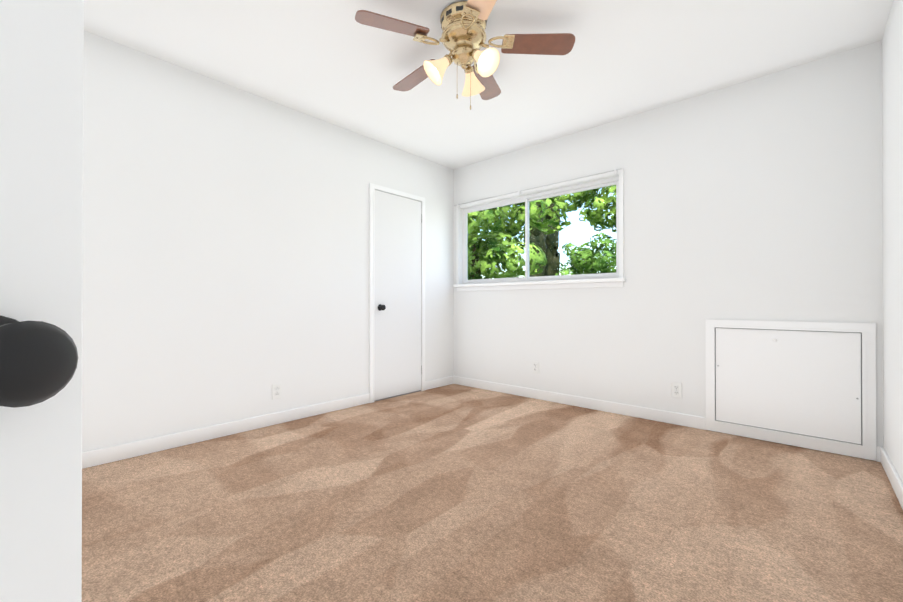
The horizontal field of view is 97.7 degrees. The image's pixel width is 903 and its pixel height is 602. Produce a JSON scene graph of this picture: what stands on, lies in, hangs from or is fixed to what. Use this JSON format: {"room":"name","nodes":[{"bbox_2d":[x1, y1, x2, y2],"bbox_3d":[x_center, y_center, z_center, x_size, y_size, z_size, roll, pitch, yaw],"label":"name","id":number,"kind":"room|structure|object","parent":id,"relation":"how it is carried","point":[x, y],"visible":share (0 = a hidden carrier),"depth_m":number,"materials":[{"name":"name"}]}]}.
{"room":"empty bedroom","nodes":[
{"label":"empty bedroom","id":0,"kind":"room"},
{"bbox_2d":[82,31,453,451],"bbox_3d":[-1.416,-0.287,2.993,0.120,2.440,4.410,0,0,42],"label":"wall","id":1,"kind":"structure","parent":0,"point":[225,253],"depth_m":2.71,"materials":[{"name":"paint"}]},
{"bbox_2d":[82,393,369,468],"bbox_3d":[-1.758,0.886,2.509,0.013,0.090,3.002,0,0,42],"label":"baseboard","id":2,"kind":"structure","parent":1,"relation":"attached to","point":[92,458],"depth_m":2.64,"materials":[{"name":"white paint"}]},
{"bbox_2d":[272,383,280,398],"bbox_3d":[-1.323,0.683,2.993,0.010,0.115,0.070,0,0,42],"label":"electrical outlet","id":3,"kind":"object","parent":1,"relation":"attached to","point":[276,391],"visible":1,"depth_m":2.99,"materials":[{"name":"white plastic"}]},
{"bbox_2d":[369,183,424,402],"bbox_3d":[-0.496,-0.073,3.869,0.072,2.020,0.701,0,0,42],"label":"closet door","id":4,"kind":"structure","parent":1,"relation":"in","point":[396,293],"depth_m":3.86,"materials":[{"name":"white paint"}]},
{"bbox_2d":[425,376,453,389],"bbox_3d":[-0.128,0.893,4.320,0.013,0.090,0.467,0,0,42],"label":"baseboard","id":5,"kind":"structure","parent":1,"relation":"attached to","point":[436,383],"depth_m":4.31,"materials":[{"name":"white paint"}]},
{"bbox_2d":[84,0,892,169],"bbox_3d":[-0.138,-1.562,1.847,3.560,0.100,4.410,0,0,42],"label":"ceiling","id":6,"kind":"structure","parent":0,"point":[334,62],"depth_m":2.42,"materials":[{"name":"paint"}]},
{"bbox_2d":[355,0,574,109],"bbox_3d":[0.040,-1.262,2.158,1.124,0.495,1.087,0,0,42],"label":"ceiling fan","id":7,"kind":"object","parent":6,"relation":"hanging from","point":[462,39],"visible":1,"depth_m":2.06,"materials":[{"name":"brown wood"}]},
{"bbox_2d":[82,384,902,601],"bbox_3d":[-0.138,0.979,1.837,3.560,0.100,4.410,0,0,42],"label":"floor","id":8,"kind":"structure","parent":0,"point":[454,493],"depth_m":1.72,"materials":[{"name":"carpet"}]},
{"bbox_2d":[0,0,83,601],"bbox_3d":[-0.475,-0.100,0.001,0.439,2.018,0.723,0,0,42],"label":"entry door","id":9,"kind":"structure","parent":8,"relation":"on","point":[41,177],"depth_m":0.34,"materials":[{"name":"white paint"}]},
{"bbox_2d":[454,40,882,460],"bbox_3d":[1.297,-0.285,3.436,3.320,2.440,0.120,0,0,42],"label":"wall","id":10,"kind":"structure","parent":0,"point":[758,199],"depth_m":2.88,"materials":[{"name":"paint"}]},
{"bbox_2d":[532,361,538,373],"bbox_3d":[0.805,0.636,3.787,0.070,0.115,0.010,0,0,42],"label":"electrical outlet","id":11,"kind":"object","parent":10,"relation":"attached to","point":[535,366],"visible":1,"depth_m":3.78,"materials":[{"name":"white plastic"}]},
{"bbox_2d":[453,168,625,290],"bbox_3d":[0.756,-0.598,3.875,1.860,0.970,0.163,0,0,42],"label":"window","id":12,"kind":"structure","parent":10,"relation":"in","point":[586,183],"depth_m":3.79,"materials":[{"name":"white paint"}]},
{"bbox_2d":[454,376,705,429],"bbox_3d":[0.929,0.891,3.673,2.450,0.090,0.013,0,0,42],"label":"baseboard","id":13,"kind":"structure","parent":10,"relation":"attached to","point":[692,421],"depth_m":3.40,"materials":[{"name":"white paint"}]},
{"bbox_2d":[671,382,681,397],"bbox_3d":[1.699,0.673,2.982,0.070,0.115,0.010,0,0,42],"label":"electrical outlet","id":14,"kind":"object","parent":10,"relation":"attached to","point":[676,389],"visible":1,"depth_m":2.98,"materials":[{"name":"white plastic"}]},
{"bbox_2d":[706,319,875,460],"bbox_3d":[2.144,0.529,2.565,0.840,0.795,0.033,0,0,42],"label":"panel frame","id":15,"kind":"object","parent":10,"relation":"attached to","point":[810,385],"visible":1,"depth_m":2.52,"materials":[{"name":"white paint"}]},
{"bbox_2d":[876,446,880,461],"bbox_3d":[2.475,0.885,2.281,0.030,0.090,0.013,0,0,42],"label":"baseboard","id":16,"kind":"structure","parent":10,"relation":"attached to","point":[878,453],"depth_m":2.28,"materials":[{"name":"white paint"}]},
{"bbox_2d":[882,0,902,482],"bbox_3d":[1.141,-0.296,0.691,0.120,2.440,4.410,0,0,42],"label":"wall","id":17,"kind":"structure","parent":0,"point":[892,127],"depth_m":2.00,"materials":[{"name":"paint"}]},
{"bbox_2d":[880,447,902,508],"bbox_3d":[1.091,0.879,0.731,0.013,0.090,4.170,0,0,42],"label":"baseboard","id":18,"kind":"structure","parent":17,"relation":"attached to","point":[893,476],"depth_m":1.96,"materials":[{"name":"white paint"}]},
{"label":"outside","id":19,"kind":"structure","parent":0,"visible":0},
{"bbox_3d":[10.614,1.196,16.262,80.000,0.180,80.000,0,0,42],"label":"ground","id":20,"kind":"structure","parent":19,"visible":0},
{"bbox_2d":[468,197,571,279],"bbox_3d":[0.374,-1.092,8.515,4.020,4.384,4.055,0,0,42],"label":"tree","id":21,"kind":"object","parent":20,"relation":"on","point":[484,251],"depth_m":7.77,"materials":[{"name":"green plant"}]},
{"bbox_2d":[523,198,546,276],"bbox_3d":[2.467,-4.074,11.730,0.876,10.390,0.974,0,0,42],"label":"tree","id":22,"kind":"object","parent":20,"relation":"on","point":[538,238],"depth_m":11.44,"materials":[{"name":"brown plant"}]},
{"bbox_2d":[545,196,560,275],"bbox_3d":[3.070,-4.575,12.604,0.973,11.395,0.953,0,0,42],"label":"tree","id":23,"kind":"object","parent":20,"relation":"on","point":[552,265],"depth_m":12.35,"materials":[{"name":"brown plant"}]},
{"bbox_2d":[551,185,615,231],"bbox_3d":[3.751,-1.153,8.436,2.744,4.500,2.456,0,0,42],"label":"tree","id":24,"kind":"object","parent":20,"relation":"on","point":[599,203],"depth_m":8.46,"materials":[{"name":"green plant"}]},
{"bbox_2d":[554,232,615,275],"bbox_3d":[4.777,-0.541,12.666,3.022,3.326,3.001,0,0,42],"label":"tree","id":25,"kind":"object","parent":20,"relation":"on","point":[602,263],"depth_m":12.50,"materials":[{"name":"green plant"}]}
]}

